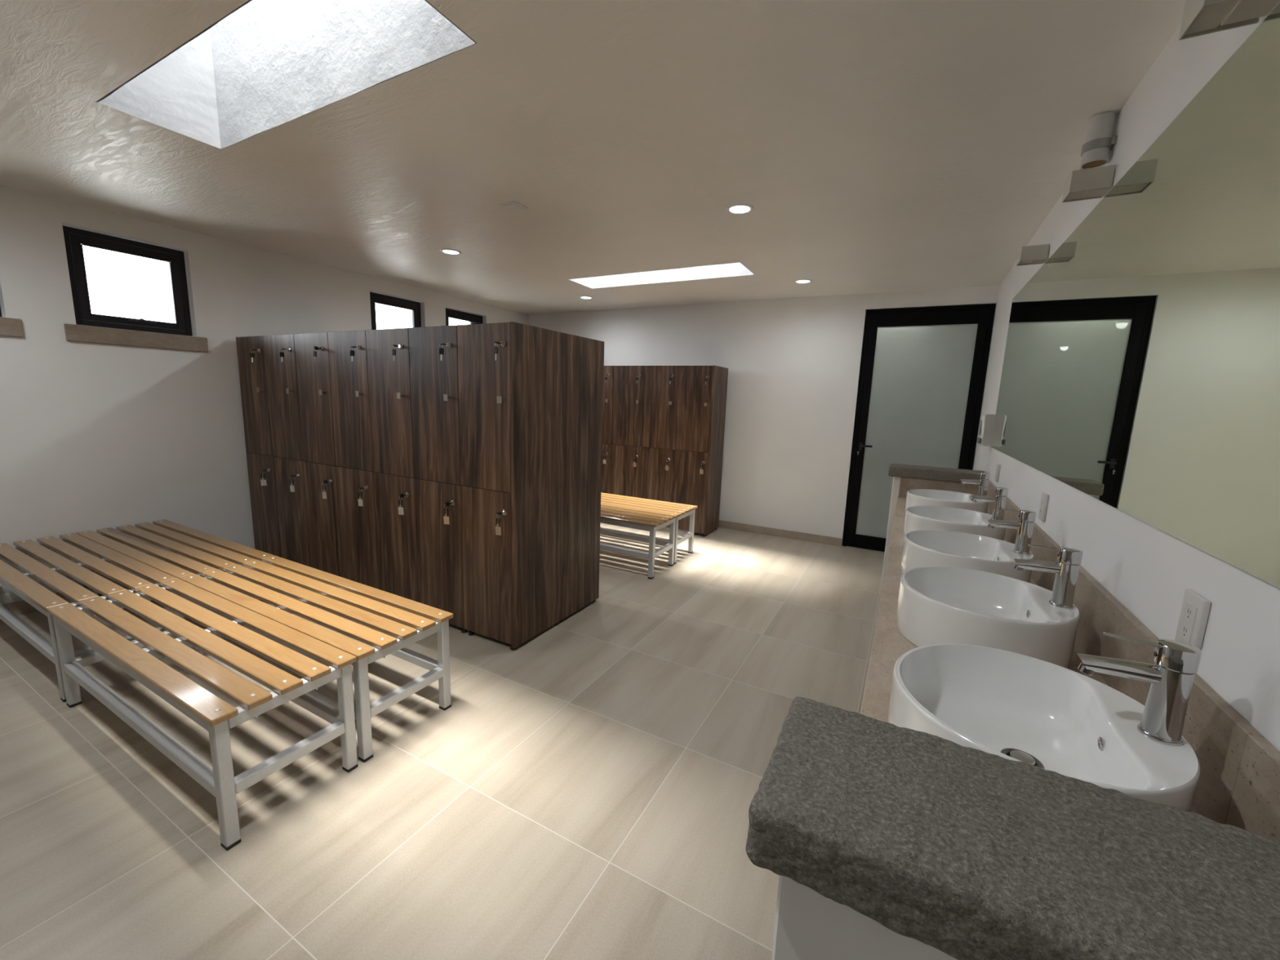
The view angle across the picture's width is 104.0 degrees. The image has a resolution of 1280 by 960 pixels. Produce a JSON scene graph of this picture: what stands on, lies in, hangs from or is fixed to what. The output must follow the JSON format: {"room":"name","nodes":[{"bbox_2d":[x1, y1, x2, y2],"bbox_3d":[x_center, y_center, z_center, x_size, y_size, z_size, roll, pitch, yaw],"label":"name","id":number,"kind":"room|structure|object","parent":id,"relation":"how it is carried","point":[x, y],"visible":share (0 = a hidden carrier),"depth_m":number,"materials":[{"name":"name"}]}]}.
{"room":"changing room","nodes":[
{"label":"changing room","id":0,"kind":"room"},
{"bbox_2d":[0,184,528,609],"bbox_3d":[-4.101,-0.336,2.302,0.112,2.491,10.587,7,10,28],"label":"wall","id":1,"kind":"structure","parent":0,"point":[94,437],"depth_m":3.41,"materials":[{"name":"paint"}]},
{"bbox_2d":[0,306,24,337],"bbox_3d":[-3.832,-1.146,2.603,0.130,0.697,0.712,7,10,28],"label":"window","id":2,"kind":"structure","parent":1,"relation":"in","point":[9,326],"depth_m":2.89,"materials":[{"name":"stone"}]},
{"bbox_2d":[2,557,236,615],"bbox_3d":[-4.092,0.859,2.459,0.011,0.083,10.573,7,10,28],"label":"baseboard","id":3,"kind":"structure","parent":1,"relation":"attached to","point":[18,607],"depth_m":3.05,"materials":[{"name":"tile"}]},
{"bbox_2d":[62,225,208,351],"bbox_3d":[-3.412,-1.255,3.371,0.130,0.697,0.712,7,10,28],"label":"window","id":4,"kind":"structure","parent":1,"relation":"in","point":[74,238],"depth_m":3.33,"materials":[{"name":"metal"}]},
{"bbox_2d":[369,292,421,329],"bbox_3d":[-2.473,-1.499,5.090,0.130,0.697,0.712,7,10,28],"label":"window","id":5,"kind":"structure","parent":1,"relation":"in","point":[375,298],"depth_m":5.05,"materials":[{"name":"metal"}]},
{"bbox_2d":[445,308,482,325],"bbox_3d":[-2.053,-1.608,5.858,0.130,0.697,0.712,7,10,28],"label":"window","id":6,"kind":"structure","parent":1,"relation":"in","point":[469,318],"depth_m":5.82,"materials":[{"name":"metal"}]},
{"bbox_2d":[0,522,884,959],"bbox_3d":[-1.817,1.232,1.275,5.590,0.120,10.987,7,10,28],"label":"floor","id":7,"kind":"structure","parent":0,"point":[585,789],"depth_m":1.78,"materials":[{"name":"tile"}]},
{"bbox_2d":[0,533,176,702],"bbox_3d":[-3.090,0.664,2.708,1.468,0.457,0.439,7,10,28],"label":"slatted bench","id":8,"kind":"object","parent":7,"relation":"on","point":[84,554],"visible":0.83,"depth_m":2.54,"materials":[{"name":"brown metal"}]},
{"bbox_2d":[75,519,275,648],"bbox_3d":[-2.879,0.610,3.093,1.468,0.457,0.439,7,10,28],"label":"slatted bench","id":9,"kind":"object","parent":7,"relation":"on","point":[162,558],"visible":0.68,"depth_m":3.00,"materials":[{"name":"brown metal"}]},
{"bbox_2d":[46,577,358,850],"bbox_3d":[-1.797,0.820,2.023,1.468,0.457,0.439,7,10,28],"label":"slatted bench","id":10,"kind":"object","parent":7,"relation":"on","point":[319,663],"visible":1,"depth_m":1.83,"materials":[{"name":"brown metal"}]},
{"bbox_2d":[179,555,453,762],"bbox_3d":[-1.586,0.765,2.409,1.468,0.457,0.439,7,10,28],"label":"slatted bench","id":11,"kind":"object","parent":7,"relation":"on","point":[426,620],"visible":0.89,"depth_m":2.23,"materials":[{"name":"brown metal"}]},
{"bbox_2d":[235,321,564,650],"bbox_3d":[-1.797,-0.087,3.475,2.775,1.785,0.464,7,10,28],"label":"lockers","id":12,"kind":"object","parent":7,"relation":"on","point":[474,432],"visible":0.92,"depth_m":3.00,"materials":[{"name":"brown wood"}]},
{"bbox_2d":[249,349,255,362],"bbox_3d":[-2.812,-0.903,3.642,0.024,0.092,0.049,7,10,28],"label":"key","id":13,"kind":"object","parent":12,"relation":"attached to","point":[251,354],"visible":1,"depth_m":3.63,"materials":[{"name":"black plastic"}]},
{"bbox_2d":[260,469,266,485],"bbox_3d":[-2.838,-0.016,3.781,0.035,0.119,0.050,7,10,28],"label":"key","id":14,"kind":"object","parent":12,"relation":"attached to","point":[263,482],"visible":1,"depth_m":3.77,"materials":[{"name":"silver plastic"}]},
{"bbox_2d":[280,348,285,361],"bbox_3d":[-2.463,-0.862,3.457,0.024,0.092,0.049,7,10,28],"label":"key","id":15,"kind":"object","parent":12,"relation":"attached to","point":[282,353],"visible":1,"depth_m":3.44,"materials":[{"name":"black plastic"}]},
{"bbox_2d":[289,475,297,492],"bbox_3d":[-2.489,0.025,3.598,0.040,0.119,0.047,7,10,28],"label":"key","id":16,"kind":"object","parent":12,"relation":"attached to","point":[291,481],"visible":1,"depth_m":3.59,"materials":[{"name":"silver plastic"}]},
{"bbox_2d":[313,346,320,361],"bbox_3d":[-2.112,-0.824,3.271,0.045,0.100,0.024,-7,13,-43],"label":"key","id":17,"kind":"object","parent":12,"relation":"attached to","point":[316,348],"visible":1,"depth_m":3.26,"materials":[{"name":"black plastic"}]},
{"bbox_2d":[322,480,328,498],"bbox_3d":[-2.149,0.064,3.414,0.037,0.124,0.047,1,9,-3],"label":"key","id":18,"kind":"object","parent":12,"relation":"attached to","point":[324,494],"visible":1,"depth_m":3.40,"materials":[{"name":"silver plastic"}]},
{"bbox_2d":[349,346,357,361],"bbox_3d":[-1.767,-0.778,3.088,0.024,0.092,0.048,7,10,28],"label":"key","id":19,"kind":"object","parent":12,"relation":"attached to","point":[351,352],"visible":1,"depth_m":3.08,"materials":[{"name":"black plastic"}]},
{"bbox_2d":[358,487,364,506],"bbox_3d":[-1.792,0.109,3.229,0.040,0.119,0.047,7,10,28],"label":"key","id":20,"kind":"object","parent":12,"relation":"attached to","point":[360,501],"visible":1,"depth_m":3.22,"materials":[{"name":"black plastic"}]},
{"bbox_2d":[392,344,399,360],"bbox_3d":[-1.419,-0.738,2.905,0.027,0.094,0.047,7,10,28],"label":"key","id":21,"kind":"object","parent":12,"relation":"attached to","point":[395,345],"visible":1,"depth_m":2.89,"materials":[{"name":"black plastic"}]},
{"bbox_2d":[398,493,405,515],"bbox_3d":[-1.452,0.147,3.044,0.037,0.127,0.045,1,9,-7],"label":"key","id":22,"kind":"object","parent":12,"relation":"attached to","point":[402,495],"visible":1,"depth_m":3.03,"materials":[{"name":"black plastic"}]},
{"bbox_2d":[439,343,447,360],"bbox_3d":[-1.070,-0.695,2.720,0.024,0.092,0.048,7,10,28],"label":"key","id":23,"kind":"object","parent":12,"relation":"attached to","point":[441,350],"visible":1,"depth_m":2.71,"materials":[{"name":"black plastic"}]},
{"bbox_2d":[443,502,451,524],"bbox_3d":[-1.104,0.189,2.859,0.037,0.126,0.046,1,9,-5],"label":"key","id":24,"kind":"object","parent":12,"relation":"attached to","point":[446,518],"visible":1,"depth_m":2.85,"materials":[{"name":"silver plastic"}]},
{"bbox_2d":[493,341,501,359],"bbox_3d":[-0.722,-0.654,2.536,0.028,0.094,0.047,7,10,28],"label":"key","id":25,"kind":"object","parent":12,"relation":"attached to","point":[495,348],"visible":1,"depth_m":2.52,"materials":[{"name":"black plastic"}]},
{"bbox_2d":[495,511,502,535],"bbox_3d":[-0.747,0.234,2.675,0.040,0.120,0.047,7,10,28],"label":"key","id":26,"kind":"object","parent":12,"relation":"attached to","point":[498,529],"visible":1,"depth_m":2.66,"materials":[{"name":"black plastic"}]},
{"bbox_2d":[559,333,604,622],"bbox_3d":[-1.584,-0.142,3.865,2.775,1.785,0.430,7,10,28],"label":"lockers","id":27,"kind":"object","parent":7,"relation":"on","point":[584,357],"visible":0.12,"depth_m":3.20,"materials":[{"name":"brown wood"}]},
{"bbox_2d":[600,502,678,578],"bbox_3d":[-0.426,0.470,4.490,1.468,0.457,0.439,7,10,28],"label":"slatted bench","id":28,"kind":"object","parent":7,"relation":"on","point":[651,521],"visible":0.48,"depth_m":4.17,"materials":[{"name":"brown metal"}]},
{"bbox_2d":[600,492,697,564],"bbox_3d":[-0.216,0.415,4.876,1.468,0.457,0.439,7,10,28],"label":"slatted bench","id":29,"kind":"object","parent":7,"relation":"on","point":[683,510],"visible":0.47,"depth_m":4.67,"materials":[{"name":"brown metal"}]},
{"bbox_2d":[600,365,728,536],"bbox_3d":[-0.405,-0.443,5.983,2.775,1.785,0.455,7,10,28],"label":"lockers","id":30,"kind":"object","parent":7,"relation":"on","point":[653,420],"visible":0.56,"depth_m":5.40,"materials":[{"name":"brown wood"}]},
{"bbox_2d":[633,455,636,466],"bbox_3d":[-0.058,-0.207,5.556,0.037,0.123,0.048,2,9,-3],"label":"key","id":31,"kind":"object","parent":30,"relation":"attached to","point":[634,460],"visible":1,"depth_m":5.54,"materials":[{"name":"black plastic"}]},
{"bbox_2d":[665,458,668,470],"bbox_3d":[0.290,-0.166,5.372,0.037,0.123,0.046,1,9,-4],"label":"key","id":32,"kind":"object","parent":30,"relation":"attached to","point":[666,463],"visible":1,"depth_m":5.36,"materials":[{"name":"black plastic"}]},
{"bbox_2d":[699,462,703,474],"bbox_3d":[0.638,-0.124,5.187,0.036,0.123,0.048,2,9,-2],"label":"key","id":33,"kind":"object","parent":30,"relation":"attached to","point":[701,471],"visible":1,"depth_m":5.17,"materials":[{"name":"black plastic"}]},
{"bbox_2d":[0,0,1186,314],"bbox_3d":[-1.727,-1.335,0.862,5.590,0.100,10.987,7,10,28],"label":"ceiling","id":34,"kind":"structure","parent":0,"point":[874,146],"depth_m":2.13,"materials":[{"name":"paint"}]},
{"bbox_2d":[97,0,475,148],"bbox_3d":[-1.277,-2.418,1.585,1.820,2.041,0.607,7,10,28],"label":"skylight","id":35,"kind":"object","parent":34,"relation":"attached to","point":[265,64],"visible":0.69,"depth_m":2.00,"materials":[{"name":"paint"}]},
{"bbox_2d":[440,248,461,255],"bbox_3d":[-1.454,-1.750,3.840,0.155,0.006,0.155,7,10,28],"label":"recessed light","id":36,"kind":"object","parent":34,"relation":"in","point":[448,251],"visible":1,"depth_m":3.83,"materials":[{"name":"white"}]},
{"bbox_2d":[498,200,528,212],"bbox_3d":[-0.725,-1.565,2.871,0.120,0.014,0.116,7,10,28],"label":"ceiling vent","id":37,"kind":"object","parent":34,"relation":"attached to","point":[513,206],"visible":1,"depth_m":2.85,"materials":[{"name":"white plastic"}]},
{"bbox_2d":[578,296,593,299],"bbox_3d":[-0.583,-1.973,5.413,0.155,0.006,0.155,7,10,28],"label":"recessed light","id":38,"kind":"object","parent":34,"relation":"in","point":[580,297],"visible":1,"depth_m":5.41,"materials":[{"name":"white"}]},
{"bbox_2d":[568,262,754,288],"bbox_3d":[0.184,-2.796,4.246,1.838,2.041,0.610,7,10,28],"label":"skylight","id":39,"kind":"object","parent":34,"relation":"attached to","point":[738,268],"visible":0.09,"depth_m":4.57,"materials":[{"name":"paint"}]},
{"bbox_2d":[725,203,754,214],"bbox_3d":[0.558,-1.512,2.795,0.155,0.006,0.155,7,10,28],"label":"recessed light","id":40,"kind":"object","parent":34,"relation":"in","point":[740,208],"visible":1,"depth_m":2.79,"materials":[{"name":"white plastic"}]},
{"bbox_2d":[794,279,812,284],"bbox_3d":[1.427,-1.736,4.375,0.155,0.006,0.155,7,10,28],"label":"recessed light","id":41,"kind":"object","parent":34,"relation":"in","point":[799,281],"visible":1,"depth_m":4.37,"materials":[{"name":"white"}]},
{"bbox_2d":[1080,111,1116,168],"bbox_3d":[1.675,-1.241,1.828,0.085,0.158,0.090,7,10,28],"label":"pipe stub","id":42,"kind":"object","parent":34,"relation":"hanging from","point":[1099,141],"visible":0.98,"depth_m":1.80,"materials":[{"name":"plastic"}]},
{"bbox_2d":[528,284,999,546],"bbox_3d":[0.783,-0.720,5.742,5.590,2.491,0.150,7,10,28],"label":"wall","id":43,"kind":"structure","parent":0,"point":[793,364],"depth_m":5.29,"materials":[{"name":"paint"}]},
{"bbox_2d":[718,520,841,546],"bbox_3d":[0.253,0.424,6.102,4.137,0.083,0.011,7,10,28],"label":"baseboard","id":44,"kind":"structure","parent":43,"relation":"attached to","point":[724,524],"depth_m":5.42,"materials":[{"name":"tile"}]},
{"bbox_2d":[842,303,995,551],"bbox_3d":[2.579,-0.420,4.736,1.026,2.342,0.137,7,10,28],"label":"door","id":45,"kind":"structure","parent":43,"relation":"in","point":[922,374],"depth_m":4.70,"materials":[{"name":"white glass"}]},
{"bbox_2d":[880,463,985,583],"bbox_3d":[2.284,0.388,3.954,0.655,0.975,0.246,7,10,28],"label":"wall","id":46,"kind":"structure","parent":0,"point":[897,471],"depth_m":3.88,"materials":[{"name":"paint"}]},
{"bbox_2d":[745,696,1279,959],"bbox_3d":[0.453,0.863,0.606,0.654,0.975,0.262,7,10,28],"label":"countertop","id":47,"kind":"structure","parent":0,"point":[882,840],"depth_m":0.53,"materials":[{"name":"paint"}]},
{"bbox_2d":[973,0,1279,751],"bbox_3d":[0.597,0.228,-0.186,0.200,2.491,10.587,7,10,28],"label":"wall","id":48,"kind":"structure","parent":0,"point":[1148,570],"depth_m":1.29,"materials":[{"name":"paint"}]},
{"bbox_2d":[976,413,995,446],"bbox_3d":[2.561,-0.371,3.700,0.090,0.232,0.100,7,10,28],"label":"soap dispenser","id":49,"kind":"object","parent":48,"relation":"attached to","point":[987,424],"visible":0.98,"depth_m":3.66,"materials":[{"name":"white plastic"}]},
{"bbox_2d":[994,463,1000,482],"bbox_3d":[2.340,-0.047,3.273,0.013,0.117,0.078,7,10,28],"label":"wall socket","id":50,"kind":"object","parent":48,"relation":"attached to","point":[997,469],"visible":1,"depth_m":3.25,"materials":[{"name":"plastic"}]},
{"bbox_2d":[860,496,1197,813],"bbox_3d":[1.412,0.484,2.238,0.567,0.200,3.668,7,10,28],"label":"countertop","id":51,"kind":"structure","parent":48,"relation":"attached to","point":[889,643],"depth_m":1.47,"materials":[{"name":"stone"}]},
{"bbox_2d":[904,488,988,513],"bbox_3d":[1.921,0.174,3.149,0.439,0.158,0.443,7,10,28],"label":"vessel basin","id":52,"kind":"object","parent":51,"relation":"in","point":[915,497],"visible":0.53,"depth_m":3.11,"materials":[{"name":"ceramic"}]},
{"bbox_2d":[960,471,990,495],"bbox_3d":[2.045,0.034,3.061,0.151,0.168,0.055,7,10,28],"label":"tap","id":53,"kind":"object","parent":52,"relation":"on","point":[984,479],"visible":0.75,"depth_m":3.03,"materials":[{"name":"silver metal"}]},
{"bbox_2d":[902,506,1005,540],"bbox_3d":[1.606,0.256,2.573,0.439,0.158,0.443,7,10,28],"label":"vessel basin","id":54,"kind":"object","parent":51,"relation":"in","point":[916,517],"visible":0.54,"depth_m":2.56,"materials":[{"name":"ceramic"}]},
{"bbox_2d":[970,486,1008,519],"bbox_3d":[1.730,0.116,2.485,0.151,0.168,0.055,7,10,28],"label":"tap","id":55,"kind":"object","parent":54,"relation":"on","point":[999,500],"visible":0.82,"depth_m":2.45,"materials":[{"name":"silver metal"}]},
{"bbox_2d":[900,529,1034,582],"bbox_3d":[1.303,0.335,2.018,0.439,0.158,0.443,7,10,28],"label":"vessel basin","id":56,"kind":"object","parent":51,"relation":"in","point":[921,548],"visible":0.56,"depth_m":2.02,"materials":[{"name":"ceramic"}]},
{"bbox_2d":[986,508,1036,554],"bbox_3d":[1.427,0.194,1.931,0.151,0.168,0.055,7,10,28],"label":"tap","id":57,"kind":"object","parent":56,"relation":"on","point":[1024,526],"visible":1,"depth_m":1.90,"materials":[{"name":"silver metal"}]},
{"bbox_2d":[896,566,1079,668],"bbox_3d":[1.021,0.408,1.503,0.439,0.158,0.443,7,10,28],"label":"vessel basin","id":58,"kind":"object","parent":51,"relation":"in","point":[936,605],"visible":0.92,"depth_m":1.43,"materials":[{"name":"ceramic"}]},
{"bbox_2d":[1013,543,1083,608],"bbox_3d":[1.145,0.267,1.415,0.151,0.168,0.055,7,10,28],"label":"tap","id":59,"kind":"object","parent":58,"relation":"on","point":[1069,559],"visible":1,"depth_m":1.38,"materials":[{"name":"silver metal"}]},
{"bbox_2d":[887,644,1200,812],"bbox_3d":[0.714,0.487,0.942,0.439,0.158,0.443,7,10,28],"label":"vessel basin","id":60,"kind":"object","parent":51,"relation":"in","point":[1045,715],"visible":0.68,"depth_m":1.00,"materials":[{"name":"ceramic"}]},
{"bbox_2d":[1076,631,1201,746],"bbox_3d":[0.839,0.347,0.854,0.151,0.168,0.055,7,10,28],"label":"tap","id":61,"kind":"object","parent":60,"relation":"on","point":[1171,677],"visible":1,"depth_m":0.82,"materials":[{"name":"silver metal"}]},
{"bbox_2d":[1016,244,1049,266],"bbox_3d":[2.096,-1.199,2.667,0.120,0.074,0.105,7,10,28],"label":"wall sconce","id":62,"kind":"object","parent":48,"relation":"attached to","point":[1037,254],"visible":1,"depth_m":2.63,"materials":[{"name":"paint"}]},
{"bbox_2d":[1038,492,1048,521],"bbox_3d":[1.710,0.114,2.119,0.013,0.117,0.078,7,10,28],"label":"wall socket","id":63,"kind":"object","parent":48,"relation":"attached to","point":[1045,497],"visible":1,"depth_m":2.10,"materials":[{"name":"plastic"}]},
{"bbox_2d":[1062,164,1115,202],"bbox_3d":[1.637,-1.079,1.827,0.120,0.074,0.105,7,10,28],"label":"wall sconce","id":64,"kind":"object","parent":48,"relation":"attached to","point":[1094,183],"visible":1,"depth_m":1.79,"materials":[{"name":"paint"}]},
{"bbox_2d":[898,477,1279,839],"bbox_3d":[1.420,0.287,2.205,0.564,0.200,3.668,7,10,28],"label":"backsplash","id":65,"kind":"structure","parent":48,"relation":"attached to","point":[1238,785],"depth_m":0.89,"materials":[{"name":"stone"}]},
{"bbox_2d":[991,2,1279,588],"bbox_3d":[1.678,-0.517,1.910,0.006,1.038,3.812,7,10,28],"label":"wall mirror","id":66,"kind":"object","parent":48,"relation":"attached to","point":[1140,372],"visible":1,"depth_m":1.18,"materials":[{"name":"silver glass"}]},
{"bbox_2d":[1174,588,1211,649],"bbox_3d":[1.091,0.282,0.989,0.013,0.117,0.078,7,10,28],"label":"wall socket","id":67,"kind":"object","parent":48,"relation":"attached to","point":[1195,609],"visible":0.84,"depth_m":0.97,"materials":[{"name":"plastic"}]},
{"bbox_2d":[1178,0,1279,39],"bbox_3d":[1.179,-0.961,0.988,0.120,0.074,0.105,7,10,28],"label":"wall sconce","id":68,"kind":"object","parent":48,"relation":"attached to","point":[1200,17],"visible":1,"depth_m":1.00,"materials":[{"name":"paint"}]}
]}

